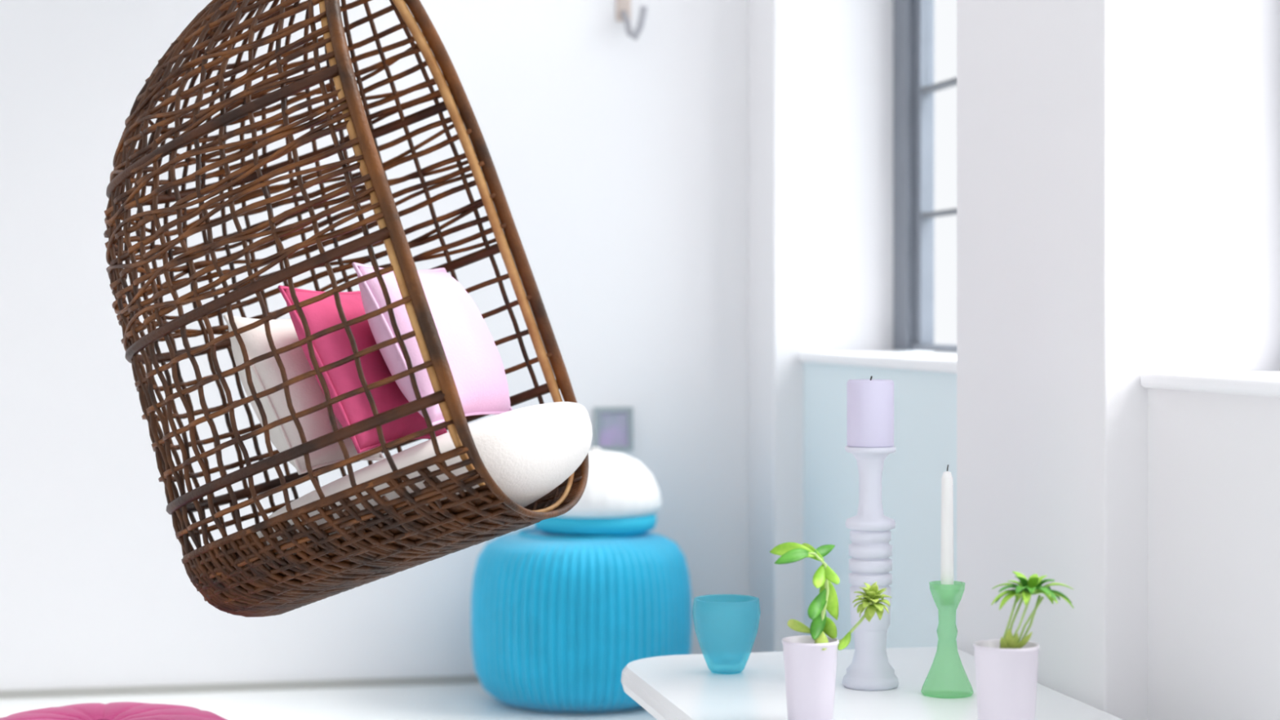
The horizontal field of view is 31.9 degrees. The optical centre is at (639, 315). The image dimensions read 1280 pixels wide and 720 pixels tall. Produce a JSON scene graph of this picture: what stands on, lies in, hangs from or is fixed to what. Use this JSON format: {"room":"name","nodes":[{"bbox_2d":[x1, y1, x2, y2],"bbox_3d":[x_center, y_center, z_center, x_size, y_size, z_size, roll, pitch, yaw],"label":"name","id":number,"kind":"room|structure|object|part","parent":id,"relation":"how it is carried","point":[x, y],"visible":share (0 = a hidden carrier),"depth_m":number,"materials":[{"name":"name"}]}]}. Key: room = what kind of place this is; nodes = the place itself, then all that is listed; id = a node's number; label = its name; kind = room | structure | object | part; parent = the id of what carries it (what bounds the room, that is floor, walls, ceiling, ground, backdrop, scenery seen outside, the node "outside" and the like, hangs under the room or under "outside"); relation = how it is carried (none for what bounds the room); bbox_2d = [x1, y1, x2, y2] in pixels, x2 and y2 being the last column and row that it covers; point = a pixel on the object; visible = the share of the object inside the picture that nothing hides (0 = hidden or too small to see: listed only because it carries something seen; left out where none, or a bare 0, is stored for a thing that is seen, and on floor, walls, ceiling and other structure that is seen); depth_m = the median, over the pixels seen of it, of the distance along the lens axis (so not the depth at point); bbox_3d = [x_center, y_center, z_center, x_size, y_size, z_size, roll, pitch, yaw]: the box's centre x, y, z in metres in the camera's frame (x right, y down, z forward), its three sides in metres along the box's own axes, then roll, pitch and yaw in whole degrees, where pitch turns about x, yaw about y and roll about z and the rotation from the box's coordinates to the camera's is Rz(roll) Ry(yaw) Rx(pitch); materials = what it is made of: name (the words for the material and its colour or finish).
{"room":"living room","nodes":[
{"label":"living room","id":0,"kind":"room"},
{"bbox_2d":[0,683,657,719],"bbox_3d":[-0.805,1.130,2.030,5.040,0.120,9.100,0,0,-12],"label":"floor","id":1,"kind":"structure","parent":0,"point":[467,701],"depth_m":6.19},
{"bbox_2d":[0,702,226,719],"bbox_3d":[-1.109,0.947,4.620,0.608,0.246,0.608,0,0,-12],"label":"pouf","id":2,"kind":"object","parent":1,"relation":"on","point":[115,710],"visible":1,"depth_m":4.68,"materials":[{"name":"fabric"}]},
{"bbox_2d":[471,527,692,712],"bbox_3d":[-0.163,0.835,6.240,0.616,0.470,0.616,0,0,-12],"label":"pouf","id":3,"kind":"object","parent":1,"relation":"on","point":[557,620],"visible":0.8,"depth_m":5.99,"materials":[{"name":"teal"}]},
{"bbox_3d":[-0.163,0.605,6.240,0.344,0.004,0.344,0,0,-12],"label":"panel","id":4,"kind":"part","parent":3,"relation":"part of","materials":[{"name":"blue fabric"}]},
{"bbox_2d":[534,447,662,536],"bbox_3d":[-0.125,0.481,6.240,0.372,0.233,0.372,0,0,-12],"label":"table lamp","id":5,"kind":"object","parent":3,"relation":"on","point":[620,496],"visible":0.66,"depth_m":6.10,"materials":[{"name":"white"}]},
{"bbox_2d":[621,646,1123,719],"bbox_3d":[0.446,0.895,4.155,0.775,0.350,1.360,0,0,-12],"label":"table","id":6,"kind":"object","parent":1,"relation":"on","point":[935,682],"visible":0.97,"depth_m":4.33,"materials":[{"name":"white paint"}]},
{"bbox_2d":[769,542,891,719],"bbox_3d":[0.338,0.559,3.947,0.220,0.321,0.110,0,0,-12],"label":"potted plant","id":7,"kind":"object","parent":6,"relation":"on","point":[810,661],"visible":1,"depth_m":3.92,"materials":[{"name":"green plant"}]},
{"bbox_3d":[0.299,0.644,3.938,0.101,0.151,0.101,0,0,-12],"label":"pot","id":8,"kind":"part","parent":7,"relation":"part of","materials":[{"name":"white ceramic"}]},
{"bbox_3d":[0.300,0.503,3.939,0.065,0.175,0.009,0,0,2],"label":"stem","id":9,"kind":"part","parent":7,"relation":"part of","materials":[{"name":"green plant"}]},
{"bbox_3d":[0.362,0.555,3.960,0.094,0.074,0.009,0,0,-12],"label":"stem","id":10,"kind":"part","parent":7,"relation":"part of","materials":[{"name":"green plant"}]},
{"bbox_2d":[842,445,898,690],"bbox_3d":[0.448,0.486,4.354,0.110,0.466,0.110,0,0,-12],"label":"candle stand","id":11,"kind":"object","parent":6,"relation":"on","point":[870,550],"visible":0.94,"depth_m":4.33,"materials":[{"name":"white ceramic"}]},
{"bbox_2d":[846,376,893,447],"bbox_3d":[0.448,0.185,4.354,0.091,0.136,0.091,0,0,-12],"label":"pillar candle","id":12,"kind":"object","parent":11,"relation":"on","point":[869,402],"visible":1,"depth_m":4.32,"materials":[{"name":"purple wax"}]},
{"bbox_3d":[0.448,0.259,4.354,0.098,0.011,0.098,0,0,-12],"label":"drip plate","id":13,"kind":"part","parent":11,"relation":"part of","materials":[{"name":"white ceramic"}]},
{"bbox_2d":[973,571,1073,719],"bbox_3d":[0.645,0.576,3.764,0.166,0.286,0.132,0,0,-12],"label":"potted plant","id":14,"kind":"object","parent":6,"relation":"on","point":[1006,667],"visible":1,"depth_m":3.73,"materials":[{"name":"green plant"}]},
{"bbox_3d":[0.616,0.635,3.768,0.111,0.168,0.111,0,0,-12],"label":"pot","id":15,"kind":"part","parent":14,"relation":"part of","materials":[{"name":"white ceramic"}]},
{"bbox_3d":[0.618,0.521,3.767,0.036,0.102,0.010,0,0,11],"label":"stem","id":16,"kind":"part","parent":14,"relation":"part of","materials":[{"name":"green plant"}]},
{"bbox_3d":[0.633,0.521,3.788,0.036,0.102,0.009,0,0,-12],"label":"stem","id":17,"kind":"part","parent":14,"relation":"part of","materials":[{"name":"green plant"}]},
{"bbox_3d":[0.631,0.521,3.754,0.049,0.102,0.008,0,0,13],"label":"stem","id":18,"kind":"part","parent":14,"relation":"part of","materials":[{"name":"green plant"}]},
{"bbox_3d":[0.651,0.521,3.759,0.054,0.102,0.007,0,0,-1],"label":"stem","id":19,"kind":"part","parent":14,"relation":"part of","materials":[{"name":"green plant"}]},
{"bbox_3d":[0.653,0.521,3.776,0.049,0.102,0.004,0,0,-12],"label":"stem","id":20,"kind":"part","parent":14,"relation":"part of","materials":[{"name":"green plant"}]},
{"bbox_3d":[0.585,0.614,4.262,0.100,0.212,0.100,0,0,-12],"label":"candlestick","id":21,"kind":"object","parent":6,"relation":"on","visible":0},
{"bbox_2d":[940,464,953,605],"bbox_3d":[0.585,0.416,4.262,0.025,0.266,0.025,0,0,-12],"label":"taper candle","id":22,"kind":"object","parent":21,"relation":"in","point":[947,486],"visible":1,"depth_m":4.25,"materials":[{"name":"white wax"}]},
{"bbox_2d":[0,0,748,690],"bbox_3d":[-1.699,-0.305,6.389,5.040,2.750,0.200,0,0,-12],"label":"wall","id":23,"kind":"structure","parent":0,"point":[620,162],"depth_m":6.49,"materials":[{"name":"white paint"}]},
{"bbox_2d":[0,675,480,698],"bbox_3d":[-1.813,1.059,6.257,4.364,0.022,0.012,0,0,-12],"label":"baseboard","id":24,"kind":"structure","parent":23,"relation":"attached to","point":[364,682],"depth_m":6.39,"materials":[{"name":"grey"}]},
{"bbox_2d":[593,407,633,450],"bbox_3d":[-0.079,0.333,6.610,0.116,0.128,0.018,0,0,-12],"label":"light switch","id":25,"kind":"object","parent":23,"relation":"attached to","point":[613,427],"visible":0.96,"depth_m":6.61,"materials":[{"name":"grey"}]},
{"bbox_3d":[-0.129,0.333,6.600,0.014,0.100,0.018,0,0,-12],"label":"frame rail","id":26,"kind":"part","parent":25,"relation":"part of","materials":[{"name":"grey plastic"}]},
{"bbox_2d":[599,412,627,445],"bbox_3d":[-0.079,0.333,6.614,0.088,0.100,0.010,0,0,-12],"label":"print","id":27,"kind":"object","parent":25,"relation":"on","point":[613,426],"depth_m":6.61},
{"bbox_3d":[-0.079,0.390,6.610,0.116,0.014,0.018,0,0,-12],"label":"frame rail","id":28,"kind":"part","parent":25,"relation":"part of","materials":[{"name":"grey plastic"}]},
{"bbox_3d":[-0.079,0.276,6.610,0.116,0.014,0.018,0,0,-12],"label":"frame rail","id":29,"kind":"part","parent":25,"relation":"part of","materials":[{"name":"grey plastic"}]},
{"bbox_3d":[-0.029,0.333,6.620,0.014,0.100,0.018,0,0,-12],"label":"frame rail","id":30,"kind":"part","parent":25,"relation":"part of","materials":[{"name":"grey plastic"}]},
{"bbox_2d":[616,0,648,39],"bbox_3d":[-0.032,-0.899,6.584,0.118,0.184,0.090,0,0,6],"label":"coat hook","id":31,"kind":"object","parent":23,"relation":"attached to","point":[623,6],"visible":1,"depth_m":6.58,"materials":[{"name":"beige metal"}]},
{"bbox_3d":[-0.049,-0.931,6.620,0.044,0.120,0.010,0,0,-12],"label":"plate","id":32,"kind":"part","parent":31,"relation":"part of","materials":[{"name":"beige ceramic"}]},
{"bbox_2d":[748,0,1279,719],"bbox_3d":[1.451,-0.305,2.391,0.476,2.750,8.900,0,0,-12],"label":"wall","id":33,"kind":"structure","parent":0,"point":[1118,161],"depth_m":4.35,"materials":[{"name":"white paint"}]},
{"bbox_2d":[798,0,956,373],"bbox_3d":[0.779,-0.559,5.704,0.356,1.382,1.532,0,0,-12],"label":"window","id":34,"kind":"structure","parent":33,"relation":"in","point":[914,86],"depth_m":6.32,"materials":[{"name":"white paint"}]},
{"bbox_3d":[0.754,0.117,5.699,0.306,0.030,1.530,0,0,-12],"label":"sill","id":35,"kind":"part","parent":34,"relation":"part of","materials":[{"name":"white paint"}]},
{"bbox_3d":[0.778,-0.576,6.420,0.070,1.348,0.130,0,0,-12],"label":"frame post","id":36,"kind":"part","parent":34,"relation":"part of","materials":[{"name":"grey metal"}]},
{"bbox_3d":[0.924,0.088,5.734,0.060,0.020,1.272,0,0,-12],"label":"frame rail","id":37,"kind":"part","parent":34,"relation":"part of","materials":[{"name":"grey metal"}]},
{"bbox_2d":[1140,370,1279,397],"bbox_3d":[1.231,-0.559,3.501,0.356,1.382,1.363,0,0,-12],"label":"windowsill","id":38,"kind":"structure","parent":33,"relation":"in","point":[1252,383],"depth_m":3.87,"materials":[{"name":"white paint"}]},
{"bbox_3d":[-1.387,-1.740,1.910,3.850,0.120,9.100,0,0,-12],"label":"ceiling","id":39,"kind":"structure","parent":0,"visible":0},
{"bbox_2d":[103,0,588,617],"bbox_3d":[-0.600,-0.543,4.386,0.920,2.274,0.716,0,0,15],"label":"chair","id":40,"kind":"object","parent":39,"relation":"hanging from","point":[246,576],"visible":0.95,"depth_m":4.18,"materials":[{"name":"wicker"}]},
{"bbox_3d":[-0.498,0.441,4.363,0.697,0.288,0.583,0,0,16],"label":"seat","id":41,"kind":"part","parent":40,"relation":"part of","materials":[{"name":"wicker"}]},
{"bbox_2d":[256,401,592,559],"bbox_3d":[-0.420,0.339,4.348,0.639,0.347,0.524,0,0,14],"label":"seat cushion","id":42,"kind":"object","parent":40,"relation":"on","point":[528,452],"visible":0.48,"depth_m":4.12,"materials":[{"name":"white fabric"}]},
{"bbox_2d":[222,314,384,475],"bbox_3d":[-0.654,0.147,4.402,0.206,0.299,0.426,0,0,15],"label":"cushion","id":43,"kind":"object","parent":42,"relation":"on","point":[306,393],"visible":0.44,"depth_m":4.24,"materials":[{"name":"white fabric"}]},
{"bbox_2d":[277,284,447,453],"bbox_3d":[-0.527,0.097,4.347,0.185,0.308,0.488,0,0,14],"label":"cushion","id":44,"kind":"object","parent":42,"relation":"on","point":[322,314],"visible":0.5,"depth_m":4.17,"materials":[{"name":"pink fabric"}]},
{"bbox_2d":[351,262,512,426],"bbox_3d":[-0.392,0.052,4.332,0.199,0.301,0.487,0,0,16],"label":"cushion","id":45,"kind":"object","parent":42,"relation":"on","point":[472,353],"visible":0.73,"depth_m":4.22,"materials":[{"name":"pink fabric"}]}
]}

